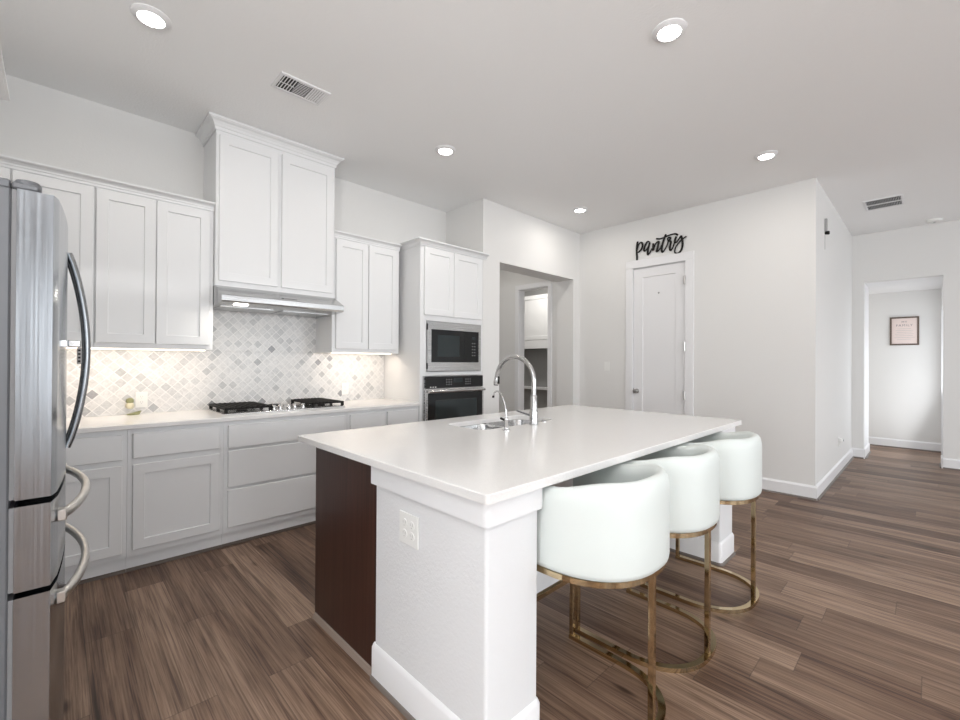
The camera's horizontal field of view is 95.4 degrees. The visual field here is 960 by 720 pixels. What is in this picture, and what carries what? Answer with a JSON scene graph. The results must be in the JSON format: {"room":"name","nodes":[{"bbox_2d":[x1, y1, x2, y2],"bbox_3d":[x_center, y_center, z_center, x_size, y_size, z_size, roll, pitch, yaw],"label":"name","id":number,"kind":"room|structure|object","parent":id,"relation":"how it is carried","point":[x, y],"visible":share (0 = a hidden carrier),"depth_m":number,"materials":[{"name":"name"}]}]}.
{"room":"kitchen","nodes":[
{"label":"kitchen","id":0,"kind":"room"},
{"bbox_2d":[0,74,445,417],"bbox_3d":[-1.991,-0.238,3.795,4.315,3.106,0.128,1,0,-44],"label":"wall","id":1,"kind":"structure","parent":0,"point":[256,357],"depth_m":3.40,"materials":[{"name":"paint"}]},
{"bbox_2d":[0,166,94,347],"bbox_3d":[-2.939,-0.609,2.550,1.014,1.052,0.355,1,0,-44],"label":"upper cabinet","id":2,"kind":"object","parent":1,"relation":"attached to","point":[77,200],"visible":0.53,"depth_m":2.72,"materials":[{"name":"white paint"}]},
{"bbox_2d":[0,154,214,211],"bbox_3d":[-2.572,-1.140,2.655,1.679,0.058,0.044,1,0,-44],"label":"crown molding","id":3,"kind":"structure","parent":2,"relation":"on","point":[6,161],"depth_m":2.79,"materials":[{"name":"white paint"}]},
{"bbox_2d":[67,347,204,350],"bbox_3d":[-2.581,-0.076,2.811,1.400,0.008,0.030,1,0,-44],"label":"light strip","id":4,"kind":"object","parent":2,"relation":"attached to","point":[67,347],"visible":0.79,"depth_m":3.01,"materials":[{"name":"beige plastic"}]},
{"bbox_2d":[125,398,133,408],"bbox_3d":[-2.527,0.313,3.151,0.052,0.078,0.054,1,0,-44],"label":"night light","id":5,"kind":"object","parent":1,"relation":"attached to","point":[129,402],"visible":1,"depth_m":3.13,"materials":[{"name":"beige plastic"}]},
{"bbox_2d":[135,392,147,407],"bbox_3d":[-2.493,0.292,3.215,0.072,0.115,0.008,1,0,-44],"label":"power outlet","id":6,"kind":"object","parent":1,"relation":"attached to","point":[141,398],"visible":1,"depth_m":3.21,"materials":[{"name":"white plastic"}]},
{"bbox_2d":[94,187,213,349],"bbox_3d":[-2.336,-0.603,3.134,0.663,1.052,0.355,1,0,-44],"label":"upper cabinet","id":7,"kind":"object","parent":1,"relation":"attached to","point":[153,258],"visible":0.95,"depth_m":2.98,"materials":[{"name":"white paint"}]},
{"bbox_2d":[195,111,343,297],"bbox_3d":[-1.732,-1.169,3.660,1.039,1.238,0.438,1,0,-44],"label":"upper cabinet","id":8,"kind":"object","parent":1,"relation":"attached to","point":[273,195],"visible":0.98,"depth_m":3.47,"materials":[{"name":"white paint"}]},
{"bbox_2d":[213,285,343,317],"bbox_3d":[-1.688,-0.475,3.608,0.923,0.149,0.561,1,0,-44],"label":"range hood","id":9,"kind":"object","parent":8,"relation":"attached to","point":[225,298],"visible":0.98,"depth_m":3.44,"materials":[{"name":"silver metal"}]},
{"bbox_2d":[342,383,348,394],"bbox_3d":[-1.338,0.286,4.334,0.072,0.115,0.008,1,0,-44],"label":"power outlet","id":10,"kind":"object","parent":1,"relation":"attached to","point":[345,386],"visible":1,"depth_m":4.33,"materials":[{"name":"white plastic"}]},
{"bbox_2d":[316,237,398,353],"bbox_3d":[-1.178,-0.589,4.256,0.703,1.060,0.355,1,0,-44],"label":"upper cabinet","id":11,"kind":"object","parent":1,"relation":"attached to","point":[366,277],"depth_m":4.10,"materials":[{"name":"white paint"}]},
{"bbox_2d":[334,230,401,250],"bbox_3d":[-1.050,-1.125,4.129,0.707,0.058,0.044,1,0,-44],"label":"crown molding","id":12,"kind":"structure","parent":11,"relation":"attached to","point":[337,234],"depth_m":4.11,"materials":[{"name":"white paint"}]},
{"bbox_2d":[0,0,959,235],"bbox_3d":[1.535,-1.801,2.457,14.400,0.050,11.800,1,0,-44],"label":"ceiling","id":13,"kind":"structure","parent":0,"point":[548,109],"depth_m":2.85,"materials":[{"name":"white paint"}]},
{"bbox_2d":[130,3,171,29],"bbox_3d":[-1.720,-1.786,2.282,0.176,0.019,0.176,1,0,-44],"label":"recessed light","id":14,"kind":"object","parent":13,"relation":"in","point":[150,16],"visible":1,"depth_m":2.26,"materials":[{"name":"white paint"}]},
{"bbox_2d":[270,71,330,105],"bbox_3d":[-1.183,-1.785,2.886,0.320,0.009,0.198,1,0,-44],"label":"ceiling vent","id":15,"kind":"object","parent":13,"relation":"in","point":[287,83],"visible":1,"depth_m":2.88,"materials":[{"name":"white metal"}]},
{"bbox_2d":[435,145,455,154],"bbox_3d":[-0.293,-1.772,3.702,0.176,0.019,0.176,1,0,-44],"label":"recessed light","id":16,"kind":"object","parent":13,"relation":"in","point":[441,149],"visible":1,"depth_m":3.67,"materials":[{"name":"white paint"}]},
{"bbox_2d":[572,207,587,212],"bbox_3d":[1.175,-1.759,5.129,0.176,0.019,0.176,1,0,-44],"label":"recessed light","id":17,"kind":"object","parent":13,"relation":"in","point":[577,209],"visible":1,"depth_m":5.10,"materials":[{"name":"white paint"}]},
{"bbox_2d":[652,18,686,42],"bbox_3d":[1.022,-1.770,2.357,0.176,0.019,0.176,1,0,-44],"label":"recessed light","id":18,"kind":"object","parent":13,"relation":"in","point":[671,29],"visible":1,"depth_m":2.34,"materials":[{"name":"white paint"}]},
{"bbox_2d":[754,150,777,159],"bbox_3d":[2.465,-1.756,3.761,0.176,0.019,0.176,1,0,-44],"label":"recessed light","id":19,"kind":"object","parent":13,"relation":"in","point":[769,154],"visible":1,"depth_m":3.73,"materials":[{"name":"white paint"}]},
{"bbox_2d":[863,194,904,210],"bbox_3d":[4.493,-1.746,4.858,0.410,0.008,0.325,1,0,-44],"label":"ceiling vent","id":20,"kind":"object","parent":13,"relation":"in","point":[895,200],"visible":1,"depth_m":4.85,"materials":[{"name":"white metal"}]},
{"bbox_2d":[927,218,942,222],"bbox_3d":[5.635,-1.724,5.410,0.140,0.036,0.140,1,0,-44],"label":"smoke detector","id":21,"kind":"object","parent":13,"relation":"attached to","point":[934,220],"visible":1,"depth_m":5.38,"materials":[{"name":"white plastic"}]},
{"bbox_2d":[64,445,959,719],"bbox_3d":[1.517,1.355,2.446,14.400,0.050,11.800,1,0,-44],"label":"floor","id":22,"kind":"structure","parent":0,"point":[856,614],"depth_m":2.13,"materials":[{"name":"brown wood"}]},
{"bbox_2d":[0,177,90,719],"bbox_3d":[-1.697,0.422,1.220,0.905,1.770,0.912,1,0,-44],"label":"refrigerator","id":23,"kind":"object","parent":22,"relation":"on","point":[35,259],"visible":1,"depth_m":1.12,"materials":[{"name":"grey metal"}]},
{"bbox_2d":[68,340,81,363],"bbox_3d":[-1.341,-0.026,1.444,0.034,0.079,0.020,1,0,-44],"label":"lock","id":24,"kind":"object","parent":23,"relation":"attached to","point":[71,343],"visible":1,"depth_m":1.44,"materials":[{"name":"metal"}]},
{"bbox_2d":[65,430,126,584],"bbox_3d":[-2.546,0.866,2.731,0.471,0.884,0.644,1,0,-44],"label":"base cabinet","id":25,"kind":"object","parent":22,"relation":"on","point":[101,518],"visible":0.53,"depth_m":2.58,"materials":[{"name":"white paint"}]},
{"bbox_2d":[126,422,223,572],"bbox_3d":[-2.188,0.869,3.077,0.523,0.884,0.644,1,0,-44],"label":"base cabinet","id":26,"kind":"object","parent":22,"relation":"on","point":[175,473],"visible":0.95,"depth_m":2.84,"materials":[{"name":"white paint"}]},
{"bbox_2d":[221,412,346,547],"bbox_3d":[-1.668,0.874,3.582,0.925,0.884,0.644,1,0,-44],"label":"base cabinet","id":27,"kind":"object","parent":22,"relation":"on","point":[269,475],"visible":0.64,"depth_m":3.25,"materials":[{"name":"white paint"}]},
{"bbox_2d":[66,398,419,433],"bbox_3d":[-2.001,0.413,3.251,3.352,0.030,0.656,1,0,-44],"label":"countertop","id":28,"kind":"structure","parent":27,"relation":"on","point":[161,419],"depth_m":3.06,"materials":[{"name":"white stone"}]},
{"bbox_2d":[126,410,140,414],"bbox_3d":[-2.488,0.379,3.139,0.087,0.030,0.026,1,0,-44],"label":"spoon rest","id":29,"kind":"object","parent":28,"relation":"on","point":[137,412],"visible":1,"depth_m":3.14,"materials":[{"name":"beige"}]},
{"bbox_2d":[207,397,345,415],"bbox_3d":[-1.664,0.375,3.620,0.934,0.053,0.485,1,0,-44],"label":"gas cooktop","id":30,"kind":"object","parent":28,"relation":"in","point":[250,407],"visible":1,"depth_m":3.48,"materials":[{"name":"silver metal"}]},
{"bbox_2d":[347,406,418,429],"bbox_3d":[-1.069,0.880,4.161,0.739,0.884,0.644,1,0,-44],"label":"base cabinet","id":31,"kind":"object","parent":22,"relation":"on","point":[390,416],"visible":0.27,"depth_m":3.90,"materials":[{"name":"white paint"}]},
{"bbox_2d":[384,237,489,421],"bbox_3d":[-0.481,0.082,4.697,0.943,2.490,0.692,1,0,-44],"label":"oven tower","id":32,"kind":"object","parent":22,"relation":"on","point":[439,281],"visible":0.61,"depth_m":4.38,"materials":[{"name":"white paint"}]},
{"bbox_2d":[426,321,480,370],"bbox_3d":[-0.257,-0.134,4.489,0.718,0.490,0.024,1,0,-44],"label":"microwave","id":33,"kind":"object","parent":32,"relation":"in","point":[450,346],"visible":1,"depth_m":4.46,"materials":[{"name":"silver metal"}]},
{"bbox_2d":[422,375,485,420],"bbox_3d":[-0.407,0.522,4.634,0.787,0.726,0.576,1,0,-44],"label":"oven","id":34,"kind":"object","parent":32,"relation":"in","point":[444,396],"visible":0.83,"depth_m":4.42,"materials":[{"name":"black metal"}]},
{"bbox_2d":[313,423,735,719],"bbox_3d":[0.453,0.883,2.617,2.444,0.884,1.272,1,0,-44],"label":"kitchen island","id":35,"kind":"object","parent":22,"relation":"on","point":[444,629],"visible":0.52,"depth_m":1.56,"materials":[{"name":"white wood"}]},
{"bbox_2d":[399,510,418,549],"bbox_3d":[-0.267,0.634,1.631,0.008,0.118,0.118,1,0,-44],"label":"power outlet","id":36,"kind":"object","parent":35,"relation":"attached to","point":[409,524],"visible":1,"depth_m":1.62,"materials":[{"name":"white plastic"}]},
{"bbox_2d":[402,518,406,526],"bbox_3d":[-0.285,0.614,1.646,0.003,0.032,0.033,1,0,-44],"label":"receptacle","id":37,"kind":"object","parent":36,"relation":"attached to","point":[404,520],"depth_m":1.64,"materials":[{"name":"white plastic"}]},
{"bbox_2d":[402,529,406,537],"bbox_3d":[-0.285,0.654,1.646,0.003,0.032,0.033,1,0,-44],"label":"receptacle","id":38,"kind":"object","parent":36,"relation":"attached to","point":[404,531],"depth_m":1.64,"materials":[{"name":"white plastic"}]},
{"bbox_2d":[409,521,413,530],"bbox_3d":[-0.253,0.614,1.613,0.003,0.032,0.033,1,0,-44],"label":"receptacle","id":39,"kind":"object","parent":36,"relation":"attached to","point":[411,523],"depth_m":1.61,"materials":[{"name":"white plastic"}]},
{"bbox_2d":[409,532,413,541],"bbox_3d":[-0.253,0.654,1.613,0.003,0.032,0.033,1,0,-44],"label":"receptacle","id":40,"kind":"object","parent":36,"relation":"attached to","point":[411,534],"depth_m":1.61,"materials":[{"name":"grey plastic"}]},
{"bbox_2d":[298,405,740,504],"bbox_3d":[0.427,0.425,2.683,2.512,0.030,1.428,1,0,-44],"label":"island countertop","id":41,"kind":"structure","parent":35,"relation":"on","point":[490,466],"depth_m":2.09,"materials":[{"name":"white stone"}]},
{"bbox_2d":[461,419,528,429],"bbox_3d":[0.146,0.534,2.892,0.748,0.191,0.382,1,0,-44],"label":"sink","id":42,"kind":"object","parent":41,"relation":"in","point":[493,425],"visible":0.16,"depth_m":3.02,"materials":[{"name":"silver metal"}]},
{"bbox_2d":[492,390,509,430],"bbox_3d":[0.121,0.293,2.563,0.048,0.227,0.137,1,0,-44],"label":"tap","id":43,"kind":"object","parent":41,"relation":"on","point":[505,419],"visible":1,"depth_m":2.53,"materials":[{"name":"silver metal"}]},
{"bbox_2d":[494,354,538,424],"bbox_3d":[0.230,0.186,2.873,0.062,0.446,0.380,1,0,-44],"label":"faucet","id":44,"kind":"object","parent":41,"relation":"on","point":[533,414],"visible":1,"depth_m":2.76,"materials":[{"name":"silver metal"}]},
{"bbox_2d":[537,463,669,719],"bbox_3d":[0.434,0.866,1.708,0.560,0.911,0.544,1,0,-44],"label":"bar stool","id":45,"kind":"object","parent":22,"relation":"on","point":[610,529],"visible":0.81,"depth_m":1.47,"materials":[{"name":"white leather"}]},
{"bbox_2d":[575,445,719,672],"bbox_3d":[0.847,0.870,2.124,0.560,0.911,0.544,1,0,-44],"label":"bar stool","id":46,"kind":"object","parent":22,"relation":"on","point":[693,471],"visible":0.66,"depth_m":1.89,"materials":[{"name":"white leather"}]},
{"bbox_2d":[640,431,761,613],"bbox_3d":[1.327,0.874,2.564,0.560,0.911,0.544,1,0,-45],"label":"bar stool","id":47,"kind":"object","parent":22,"relation":"on","point":[740,453],"visible":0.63,"depth_m":2.31,"materials":[{"name":"white leather"}]},
{"bbox_2d":[446,198,579,413],"bbox_3d":[0.489,-0.217,5.757,2.018,3.106,0.759,1,0,-44],"label":"wall","id":48,"kind":"structure","parent":0,"point":[515,241],"depth_m":5.24,"materials":[{"name":"white paint"}]},
{"bbox_2d":[499,270,556,412],"bbox_3d":[0.913,-0.207,7.822,1.950,3.106,3.130,1,0,-44],"label":"wall","id":49,"kind":"structure","parent":0,"point":[508,280],"depth_m":6.94,"materials":[{"name":"white paint"}]},
{"bbox_2d":[515,281,551,410],"bbox_3d":[0.832,0.096,6.574,0.138,2.490,0.700,1,0,-44],"label":"trim","id":50,"kind":"structure","parent":49,"relation":"attached to","point":[520,290],"depth_m":6.74,"materials":[{"name":"white paint"}]},
{"bbox_2d":[524,386,546,389],"bbox_3d":[1.385,0.561,8.469,0.119,0.050,2.440,1,0,-44],"label":"shelf","id":51,"kind":"object","parent":49,"relation":"attached to","point":[525,387],"visible":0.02,"depth_m":8.63,"materials":[{"name":"white paint"}]},
{"bbox_2d":[524,294,547,348],"bbox_3d":[1.310,-0.734,8.394,0.350,1.030,2.440,1,0,-44],"label":"laundry cabinet","id":52,"kind":"object","parent":49,"relation":"attached to","point":[536,306],"visible":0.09,"depth_m":8.39,"materials":[{"name":"white paint"}]},
{"bbox_2d":[579,178,817,485],"bbox_3d":[2.354,-0.208,5.194,0.120,3.106,2.645,1,0,-44],"label":"wall","id":53,"kind":"structure","parent":0,"point":[756,253],"depth_m":4.65,"materials":[{"name":"white paint"}]},
{"bbox_2d":[604,362,609,370],"bbox_3d":[1.683,0.083,5.792,0.010,0.118,0.075,1,0,-44],"label":"light switch","id":54,"kind":"object","parent":53,"relation":"attached to","point":[606,364],"visible":1,"depth_m":5.79,"materials":[{"name":"white plastic"}]},
{"bbox_2d":[633,262,685,414],"bbox_3d":[2.159,0.094,5.294,0.113,2.485,0.648,1,0,-44],"label":"door","id":55,"kind":"structure","parent":53,"relation":"in","point":[659,291],"depth_m":5.31,"materials":[{"name":"white paint"}]},
{"bbox_2d":[625,251,693,415],"bbox_3d":[2.200,0.046,5.337,0.140,2.598,0.831,1,0,-44],"label":"trim","id":56,"kind":"structure","parent":53,"relation":"attached to","point":[687,257],"depth_m":5.15,"materials":[{"name":"white paint"}]},
{"bbox_2d":[636,233,686,259],"bbox_3d":[2.181,-1.380,5.284,0.017,0.266,0.622,1,0,-44],"label":"wall sign","id":57,"kind":"object","parent":53,"relation":"attached to","point":[676,234],"visible":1,"depth_m":5.25,"materials":[{"name":"black metal"}]},
{"bbox_2d":[762,477,816,500],"bbox_3d":[2.829,1.278,4.582,0.030,0.135,1.132,1,0,-44],"label":"baseboard","id":58,"kind":"structure","parent":53,"relation":"attached to","point":[798,490],"depth_m":4.33,"materials":[{"name":"white paint"}]},
{"bbox_2d":[817,181,851,483],"bbox_3d":[4.232,-0.197,5.255,2.663,3.106,0.120,1,0,-44],"label":"wall","id":59,"kind":"structure","parent":0,"point":[835,248],"depth_m":4.98,"materials":[{"name":"white paint"}]},
{"bbox_2d":[824,218,829,234],"bbox_3d":[3.611,-1.310,4.540,0.043,0.320,0.040,1,0,-44],"label":"door chime","id":60,"kind":"object","parent":59,"relation":"attached to","point":[827,232],"visible":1,"depth_m":4.53,"materials":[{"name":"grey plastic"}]},
{"bbox_2d":[816,448,853,500],"bbox_3d":[4.233,1.288,5.154,2.783,0.135,0.030,1,0,-44],"label":"baseboard","id":61,"kind":"structure","parent":59,"relation":"attached to","point":[826,482],"depth_m":4.89,"materials":[{"name":"white paint"}]},
{"bbox_2d":[865,276,942,453],"bbox_3d":[6.137,0.126,6.316,1.314,2.490,0.953,1,0,-44],"label":"door frame","id":62,"kind":"structure","parent":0,"point":[932,282],"depth_m":6.38,"materials":[{"name":"white paint"}]},
{"bbox_2d":[864,443,870,458],"bbox_3d":[5.563,1.300,6.265,0.674,0.135,0.030,1,0,-44],"label":"baseboard","id":63,"kind":"structure","parent":62,"relation":"attached to","point":[867,451],"depth_m":6.22,"materials":[{"name":"white paint"}]},
{"bbox_2d":[939,454,942,467],"bbox_3d":[5.940,1.300,5.624,0.324,0.135,0.030,1,0,-44],"label":"baseboard","id":64,"kind":"structure","parent":62,"relation":"attached to","point":[941,463],"depth_m":5.51,"materials":[{"name":"white paint"}]},
{"bbox_2d":[869,289,940,442],"bbox_3d":[5.868,0.154,7.624,0.120,2.440,3.208,1,0,-44],"label":"wall","id":65,"kind":"structure","parent":0,"point":[904,380],"depth_m":6.78,"materials":[{"name":"white paint"}]},
{"bbox_2d":[890,316,918,344],"bbox_3d":[6.591,-0.450,6.781,0.022,0.440,0.328,1,0,-44],"label":"picture frame","id":66,"kind":"object","parent":65,"relation":"attached to","point":[903,330],"visible":1,"depth_m":6.78,"materials":[{"name":"brown metal"}]},
{"bbox_2d":[897,328,912,337],"bbox_3d":[6.591,-0.404,6.781,0.001,0.166,0.230,1,0,-44],"label":"print","id":67,"kind":"object","parent":66,"relation":"attached to","point":[901,332],"depth_m":6.78,"materials":[{"name":"grey paper"}]},
{"bbox_2d":[869,437,940,452],"bbox_3d":[5.808,1.306,7.568,0.030,0.135,3.008,1,0,-44],"label":"baseboard","id":68,"kind":"structure","parent":65,"relation":"attached to","point":[875,441],"depth_m":6.76,"materials":[{"name":"white paint"}]},
{"bbox_2d":[852,220,959,459],"bbox_3d":[7.239,-0.184,4.149,0.120,3.106,5.892,1,0,-44],"label":"wall","id":69,"kind":"structure","parent":0,"point":[931,250],"depth_m":5.71,"materials":[{"name":"white paint"}]},
{"bbox_2d":[853,448,863,458],"bbox_3d":[5.255,1.297,6.077,0.030,0.135,0.127,1,0,-44],"label":"baseboard","id":70,"kind":"structure","parent":69,"relation":"attached to","point":[857,452],"depth_m":6.07,"materials":[{"name":"white paint"}]},
{"bbox_2d":[943,458,959,470],"bbox_3d":[7.490,1.302,3.768,0.030,0.135,4.792,1,0,-44],"label":"baseboard","id":71,"kind":"structure","parent":69,"relation":"attached to","point":[951,464],"depth_m":5.44,"materials":[{"name":"white paint"}]},
{"bbox_3d":[-2.609,-0.250,1.389,0.120,3.106,2.726,1,0,-44],"label":"wall","id":72,"kind":"structure","parent":0,"visible":0},
{"bbox_2d":[0,46,9,100],"bbox_3d":[-1.889,-0.869,1.232,0.687,0.630,1.400,1,0,-44],"label":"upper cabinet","id":73,"kind":"object","parent":72,"relation":"attached to","point":[4,92],"visible":1,"depth_m":1.84,"materials":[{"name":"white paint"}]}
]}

